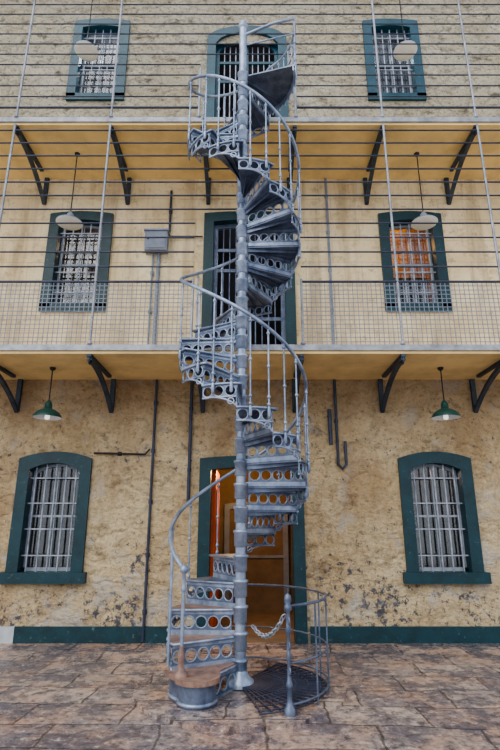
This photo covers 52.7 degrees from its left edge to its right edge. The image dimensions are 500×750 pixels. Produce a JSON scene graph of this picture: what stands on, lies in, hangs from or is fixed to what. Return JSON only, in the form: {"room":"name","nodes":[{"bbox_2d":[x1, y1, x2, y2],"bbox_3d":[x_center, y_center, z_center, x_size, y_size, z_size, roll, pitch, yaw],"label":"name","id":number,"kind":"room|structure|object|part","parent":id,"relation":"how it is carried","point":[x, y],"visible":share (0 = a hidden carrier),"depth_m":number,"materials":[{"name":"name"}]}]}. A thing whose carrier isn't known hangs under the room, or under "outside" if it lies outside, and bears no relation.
{"room":"prison courtyard","nodes":[
{"label":"prison courtyard","id":0,"kind":"room"},
{"bbox_2d":[58,229,100,301],"bbox_3d":[-2.950,-1.802,9.248,1.240,2.070,1.180,0,-16,0],"label":"room recess","id":1,"kind":"object","parent":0,"point":[76,241],"visible":0.08,"depth_m":9.89,"materials":[{"name":"paint"}]},
{"bbox_2d":[82,40,119,92],"bbox_3d":[-2.950,-6.016,10.480,1.240,2.170,1.180,0,-16,0],"label":"room recess","id":2,"kind":"object","parent":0,"point":[94,79],"visible":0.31,"depth_m":11.16,"materials":[{"name":"paint"}]},
{"bbox_2d":[219,45,274,116],"bbox_3d":[-0.060,-5.136,10.535,1.900,3.668,1.780,0,-16,0],"label":"hall","id":3,"kind":"object","parent":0,"point":[227,50],"visible":0.08,"depth_m":11.26,"materials":[{"name":"paint"}]},
{"bbox_2d":[217,229,280,343],"bbox_3d":[-0.020,-1.287,9.409,1.900,3.168,1.780,0,-16,0],"label":"hall","id":4,"kind":"object","parent":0,"point":[233,232],"visible":0.15,"depth_m":10.36,"materials":[{"name":"paint"}]},
{"bbox_2d":[0,0,499,642],"bbox_3d":[0.000,-2.525,8.823,15.000,13.000,0.001,0,-16,0],"label":"wall","id":5,"kind":"structure","parent":0,"point":[355,549],"depth_m":8.13,"materials":[{"name":"paint"}]},
{"bbox_2d":[0,452,92,583],"bbox_3d":[-2.950,2.094,7.535,1.220,1.870,0.320,0,-16,0],"label":"frame","id":6,"kind":"object","parent":5,"relation":"attached to","point":[14,573],"visible":0.91,"depth_m":7.42,"materials":[{"name":"teal paint"}]},
{"bbox_2d":[21,464,78,571],"bbox_3d":[-2.950,2.110,7.520,0.780,1.550,0.030,0,-16,0],"label":"bars","id":7,"kind":"object","parent":5,"relation":"attached to","point":[35,478],"visible":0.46,"depth_m":7.49,"materials":[{"name":"grey metal"}]},
{"bbox_2d":[23,464,79,570],"bbox_3d":[-2.950,2.133,7.633,0.760,1.550,0.070,0,-16,0],"label":"window","id":8,"kind":"structure","parent":5,"relation":"in","point":[42,469],"depth_m":7.60,"materials":[{"name":"white paint"}]},
{"bbox_2d":[27,467,78,566],"bbox_3d":[-2.950,2.234,8.067,1.240,2.040,1.180,0,-16,0],"label":"room recess","id":9,"kind":"object","parent":5,"relation":"attached to","point":[65,534],"visible":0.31,"depth_m":8.58,"materials":[{"name":"paint"}]},
{"bbox_2d":[38,211,113,310],"bbox_3d":[-2.950,-1.935,8.739,1.100,1.900,0.270,0,-16,0],"label":"frame","id":10,"kind":"object","parent":5,"relation":"attached to","point":[53,244],"visible":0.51,"depth_m":8.63,"materials":[{"name":"teal paint"}]},
{"bbox_2d":[54,225,98,301],"bbox_3d":[-2.950,-1.903,8.813,0.760,1.580,0.070,0,-16,0],"label":"window","id":11,"kind":"structure","parent":5,"relation":"in","point":[85,227],"depth_m":8.81,"materials":[{"name":"white paint"}]},
{"bbox_2d":[53,224,101,301],"bbox_3d":[-2.950,-1.926,8.700,0.780,1.580,0.030,0,-16,0],"label":"bars","id":12,"kind":"object","parent":5,"relation":"attached to","point":[64,233],"visible":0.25,"depth_m":8.71,"materials":[{"name":"grey metal"}]},
{"bbox_2d":[65,18,130,100],"bbox_3d":[-2.950,-6.149,9.972,1.100,2.000,0.270,0,-16,0],"label":"frame","id":13,"kind":"object","parent":5,"relation":"attached to","point":[74,59],"visible":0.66,"depth_m":9.83,"materials":[{"name":"teal paint"}]},
{"bbox_2d":[78,30,117,92],"bbox_3d":[-2.950,-6.139,9.932,0.780,1.680,0.030,0,-16,0],"label":"bars","id":14,"kind":"object","parent":5,"relation":"attached to","point":[83,70],"visible":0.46,"depth_m":9.87,"materials":[{"name":"grey metal"}]},
{"bbox_2d":[79,35,116,92],"bbox_3d":[-2.950,-6.116,10.046,0.760,1.680,0.070,0,-16,0],"label":"window","id":15,"kind":"structure","parent":5,"relation":"in","point":[90,36],"depth_m":10.03,"materials":[{"name":"white paint"}]},
{"bbox_2d":[94,449,149,455],"bbox_3d":[-1.950,1.178,7.715,0.861,0.109,0.048,0,-16,0],"label":"conduit pipe","id":16,"kind":"object","parent":5,"relation":"attached to","point":[148,450],"visible":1,"depth_m":7.69,"materials":[{"name":"grey metal"}]},
{"bbox_2d":[141,379,157,641],"bbox_3d":[-1.480,1.882,7.505,0.060,3.760,0.054,0,-16,0],"label":"conduit pipe","id":17,"kind":"object","parent":5,"relation":"attached to","point":[150,501],"visible":1,"depth_m":7.43,"materials":[{"name":"grey metal"}]},
{"bbox_2d":[147,254,153,343],"bbox_3d":[-1.660,-1.054,8.367,0.060,2.120,0.049,0,-16,0],"label":"conduit pipe","id":18,"kind":"object","parent":5,"relation":"attached to","point":[151,271],"visible":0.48,"depth_m":8.47,"materials":[{"name":"grey metal"}]},
{"bbox_2d":[144,228,169,253],"bbox_3d":[-1.600,-2.289,8.650,0.420,0.390,0.200,0,-16,0],"label":"electrical box","id":19,"kind":"object","parent":5,"relation":"attached to","point":[150,244],"visible":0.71,"depth_m":8.57,"materials":[{"name":"grey paint"}]},
{"bbox_2d":[153,253,160,343],"bbox_3d":[-1.560,-1.056,8.360,0.060,2.120,0.064,0,-16,0],"label":"conduit pipe","id":20,"kind":"object","parent":5,"relation":"attached to","point":[158,254],"visible":0.52,"depth_m":8.41,"materials":[{"name":"grey metal"}]},
{"bbox_2d":[169,190,172,232],"bbox_3d":[-1.400,-2.878,8.898,0.060,0.840,0.054,0,-16,0],"label":"conduit pipe","id":21,"kind":"object","parent":5,"relation":"attached to","point":[171,191],"visible":0.93,"depth_m":8.88,"materials":[{"name":"grey metal"}]},
{"bbox_2d":[170,236,202,236],"bbox_3d":[-1.100,-2.401,8.751,0.560,0.028,0.028,0,-16,0],"label":"conduit pipe","id":22,"kind":"object","parent":5,"relation":"attached to","point":[170,236],"visible":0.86,"depth_m":8.74,"materials":[{"name":"grey metal"}]},
{"bbox_2d":[186,381,193,501],"bbox_3d":[-0.920,0.979,7.767,0.060,1.880,0.059,0,-16,0],"label":"conduit pipe","id":23,"kind":"object","parent":5,"relation":"attached to","point":[191,382],"visible":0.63,"depth_m":7.74,"materials":[{"name":"grey metal"}]},
{"bbox_2d":[209,471,219,626],"bbox_3d":[-0.552,2.742,8.023,0.075,2.380,0.980,0,-16,0],"label":"leaf","id":24,"kind":"object","parent":5,"relation":"attached to","point":[215,475],"visible":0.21,"depth_m":7.72,"materials":[{"name":"orange wood"}]},
{"bbox_2d":[206,25,287,116],"bbox_3d":[-0.060,-5.270,9.715,1.560,3.470,0.270,0,-16,0],"label":"frame","id":25,"kind":"object","parent":5,"relation":"attached to","point":[211,59],"visible":0.36,"depth_m":9.88,"materials":[{"name":"teal paint"}]},
{"bbox_2d":[215,45,278,116],"bbox_3d":[-0.060,-5.182,9.715,1.220,3.300,0.060,0,-16,0],"label":"gate","id":26,"kind":"object","parent":5,"relation":"attached to","point":[219,49],"visible":0.38,"depth_m":9.97,"materials":[{"name":"grey iron"}]},
{"bbox_2d":[201,211,296,343],"bbox_3d":[-0.020,-1.421,8.589,1.560,2.970,0.270,0,-16,0],"label":"frame","id":27,"kind":"object","parent":5,"relation":"attached to","point":[211,219],"visible":0.34,"depth_m":8.50,"materials":[{"name":"teal paint"}]},
{"bbox_2d":[212,224,285,343],"bbox_3d":[-0.020,-1.333,8.589,1.220,2.800,0.060,0,-16,0],"label":"gate","id":28,"kind":"object","parent":5,"relation":"attached to","point":[229,227],"visible":0.24,"depth_m":8.65,"materials":[{"name":"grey metal"}]},
{"bbox_2d":[0,123,499,412],"bbox_3d":[-0.002,-1.656,7.866,15.004,4.305,1.350,0,-16,0],"label":"balcony","id":29,"kind":"object","parent":5,"relation":"attached to","point":[113,362],"visible":0.9,"depth_m":7.22,"materials":[{"name":"metal"}]},
{"bbox_2d":[32,367,61,419],"bbox_3d":[-2.900,0.265,7.320,0.400,0.780,0.400,0,-16,0],"label":"pendant lamp","id":30,"kind":"object","parent":29,"relation":"hanging from","point":[46,413],"visible":1,"depth_m":7.22,"materials":[{"name":"green metal"}]},
{"bbox_2d":[431,367,460,419],"bbox_3d":[2.800,0.265,7.320,0.400,0.780,0.400,0,-16,0],"label":"pendant lamp","id":31,"kind":"object","parent":29,"relation":"hanging from","point":[445,413],"visible":1,"depth_m":7.22,"materials":[{"name":"green metal"}]},
{"bbox_2d":[0,0,499,204],"bbox_3d":[0.000,-5.404,8.962,15.000,4.595,1.350,0,-16,0],"label":"balcony","id":32,"kind":"object","parent":5,"relation":"attached to","point":[295,122],"visible":0.82,"depth_m":8.28,"materials":[{"name":"metal"}]},
{"bbox_2d":[56,152,82,230],"bbox_3d":[-2.900,-3.062,8.293,0.420,1.368,0.420,0,-16,0],"label":"pendant lamp","id":33,"kind":"object","parent":32,"relation":"hanging from","point":[69,217],"visible":0.88,"depth_m":8.12,"materials":[{"name":"white metal"}]},
{"bbox_2d":[411,152,437,230],"bbox_3d":[2.800,-3.062,8.293,0.420,1.368,0.420,0,-16,0],"label":"pendant lamp","id":34,"kind":"object","parent":32,"relation":"hanging from","point":[424,217],"visible":0.84,"depth_m":8.12,"materials":[{"name":"white metal"}]},
{"bbox_2d":[0,626,499,642],"bbox_3d":[0.000,3.609,7.014,15.000,0.210,0.030,0,-16,0],"label":"baseboard","id":35,"kind":"structure","parent":5,"relation":"attached to","point":[8,634],"depth_m":7.00,"materials":[{"name":"teal paint"}]},
{"bbox_2d":[196,455,307,643],"bbox_3d":[0.020,2.499,7.443,1.560,2.580,0.270,0,-16,0],"label":"frame","id":36,"kind":"object","parent":5,"relation":"attached to","point":[209,464],"visible":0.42,"depth_m":7.33,"materials":[{"name":"teal paint"}]},
{"bbox_2d":[324,178,334,343],"bbox_3d":[1.360,-1.785,8.577,0.060,3.640,0.056,0,-16,0],"label":"conduit pipe","id":37,"kind":"object","parent":5,"relation":"attached to","point":[325,179],"visible":0.63,"depth_m":8.61,"materials":[{"name":"grey metal"}]},
{"bbox_2d":[327,409,332,444],"bbox_3d":[1.240,0.800,7.814,0.055,0.550,0.055,-7,-18,22],"label":"conduit pipe","id":38,"kind":"object","parent":5,"relation":"attached to","point":[328,410],"visible":1,"depth_m":7.79,"materials":[{"name":"grey metal"}]},
{"bbox_2d":[333,379,347,469],"bbox_3d":[1.396,0.760,7.833,0.172,1.422,0.056,0,-16,0],"label":"conduit pipe","id":39,"kind":"object","parent":5,"relation":"attached to","point":[334,380],"visible":1,"depth_m":7.75,"materials":[{"name":"grey metal"}]},
{"bbox_2d":[372,35,412,92],"bbox_3d":[2.800,-6.116,10.046,0.760,1.680,0.070,0,-16,0],"label":"window","id":40,"kind":"structure","parent":5,"relation":"in","point":[377,36],"depth_m":10.05,"materials":[{"name":"white paint"}]},
{"bbox_2d":[372,30,414,92],"bbox_3d":[2.800,-6.139,9.932,0.780,1.680,0.030,0,-16,0],"label":"bars","id":41,"kind":"object","parent":5,"relation":"attached to","point":[385,70],"visible":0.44,"depth_m":9.87,"materials":[{"name":"grey metal"}]},
{"bbox_2d":[362,18,426,100],"bbox_3d":[2.800,-6.149,9.972,1.100,2.000,0.270,0,-16,0],"label":"frame","id":42,"kind":"object","parent":5,"relation":"attached to","point":[369,59],"visible":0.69,"depth_m":9.83,"materials":[{"name":"teal paint"}]},
{"bbox_2d":[389,225,436,301],"bbox_3d":[2.800,-1.903,8.813,0.760,1.580,0.070,0,-16,0],"label":"window","id":43,"kind":"structure","parent":5,"relation":"in","point":[405,226],"depth_m":8.84,"materials":[{"name":"white paint"}]},
{"bbox_2d":[390,224,437,301],"bbox_3d":[2.800,-1.926,8.700,0.780,1.580,0.030,0,-16,0],"label":"bars","id":44,"kind":"object","parent":5,"relation":"attached to","point":[400,233],"visible":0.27,"depth_m":8.69,"materials":[{"name":"grey metal"}]},
{"bbox_2d":[378,211,451,310],"bbox_3d":[2.800,-1.935,8.739,1.100,1.900,0.270,0,-16,0],"label":"frame","id":45,"kind":"object","parent":5,"relation":"attached to","point":[437,244],"visible":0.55,"depth_m":8.63,"materials":[{"name":"teal paint"}]},
{"bbox_2d":[411,467,461,566],"bbox_3d":[2.800,2.234,8.067,1.240,2.040,1.180,0,-16,0],"label":"room recess","id":46,"kind":"object","parent":5,"relation":"attached to","point":[424,535],"visible":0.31,"depth_m":8.59,"materials":[{"name":"paint"}]},
{"bbox_2d":[410,464,466,570],"bbox_3d":[2.800,2.133,7.633,0.760,1.550,0.070,0,-16,0],"label":"window","id":47,"kind":"structure","parent":5,"relation":"in","point":[439,568],"depth_m":7.60,"materials":[{"name":"white paint"}]},
{"bbox_2d":[411,464,467,571],"bbox_3d":[2.800,2.110,7.520,0.780,1.550,0.030,0,-16,0],"label":"bars","id":48,"kind":"object","parent":5,"relation":"attached to","point":[413,478],"visible":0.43,"depth_m":7.49,"materials":[{"name":"grey metal"}]},
{"bbox_2d":[397,452,491,583],"bbox_3d":[2.800,2.094,7.535,1.220,1.870,0.320,0,-16,0],"label":"frame","id":49,"kind":"object","parent":5,"relation":"attached to","point":[475,573],"visible":0.91,"depth_m":7.42,"materials":[{"name":"teal paint"}]},
{"bbox_3d":[0.000,-8.284,10.507,15.000,0.200,1.000,0,-16,0],"label":"roof eave","id":50,"kind":"object","parent":5,"relation":"attached to","visible":0},
{"bbox_2d":[74,0,97,60],"bbox_3d":[-2.950,-7.088,9.470,0.420,2.678,0.420,0,-16,0],"label":"pendant lamp","id":51,"kind":"object","parent":50,"relation":"hanging from","point":[78,48],"visible":0.76,"depth_m":9.07,"materials":[{"name":"white metal"}]},
{"bbox_2d":[393,0,416,60],"bbox_3d":[2.800,-7.088,9.470,0.420,2.678,0.420,0,-16,0],"label":"pendant lamp","id":52,"kind":"object","parent":50,"relation":"hanging from","point":[399,48],"visible":0.8,"depth_m":9.08,"materials":[{"name":"white metal"}]},
{"bbox_2d":[0,642,499,749],"bbox_3d":[0.000,2.344,2.315,24.000,0.001,17.760,0,-16,0],"label":"floor","id":53,"kind":"structure","parent":0,"point":[54,696],"depth_m":4.79,"materials":[{"name":"stone"}]},
{"bbox_2d":[133,17,345,731],"bbox_3d":[-0.100,-1.041,6.243,2.076,8.718,2.076,-14,-21,39],"label":"spiral staircase","id":54,"kind":"structure","parent":53,"relation":"on","point":[207,693],"depth_m":5.62,"materials":[{"name":"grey metal"}]},
{"bbox_3d":[-0.694,2.265,4.807,0.137,1.050,0.344,13,-21,-37],"label":"newel post","id":55,"kind":"part","parent":54,"relation":"part of","materials":[{"name":"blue metal"}]},
{"bbox_3d":[-0.100,-1.521,6.383,1.542,7.398,1.542,0,-16,0],"label":"handrail","id":56,"kind":"part","parent":54,"relation":"part of","materials":[{"name":"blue metal"}]},
{"bbox_2d":[225,583,329,716],"bbox_3d":[0.332,2.674,5.259,0.902,0.960,1.783,4,-17,-12],"label":"guard rail","id":57,"kind":"object","parent":54,"relation":"on","point":[287,684],"visible":0.96,"depth_m":4.82,"materials":[{"name":"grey metal"}]},
{"bbox_3d":[0.168,2.380,4.825,0.053,0.288,0.706,7,-18,-24],"label":"chain","id":58,"kind":"part","parent":57,"relation":"part of","materials":[{"name":"metal"}]},
{"bbox_2d":[217,469,294,641],"bbox_3d":[0.020,2.698,8.661,2.200,2.878,2.580,0,-16,0],"label":"hall","id":59,"kind":"object","parent":53,"relation":"on","point":[227,488],"visible":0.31,"depth_m":9.75,"materials":[{"name":"orange wood"}]},
{"bbox_2d":[224,502,288,611],"bbox_3d":[0.120,3.468,9.722,1.240,2.000,0.090,0,-16,0],"label":"doorway","id":60,"kind":"structure","parent":59,"relation":"attached to","point":[265,564],"depth_m":9.67,"materials":[{"name":"brown wood"}]},
{"bbox_2d":[373,40,409,92],"bbox_3d":[2.800,-6.016,10.480,1.240,2.170,1.180,0,-16,0],"label":"room recess","id":61,"kind":"object","parent":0,"point":[379,47],"visible":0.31,"depth_m":11.17,"materials":[{"name":"paint"}]},
{"bbox_2d":[389,229,431,301],"bbox_3d":[2.800,-1.802,9.248,1.240,2.070,1.180,0,-16,0],"label":"room recess","id":62,"kind":"object","parent":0,"point":[414,241],"visible":0.18,"depth_m":9.91,"materials":[{"name":"paint"}]}
]}

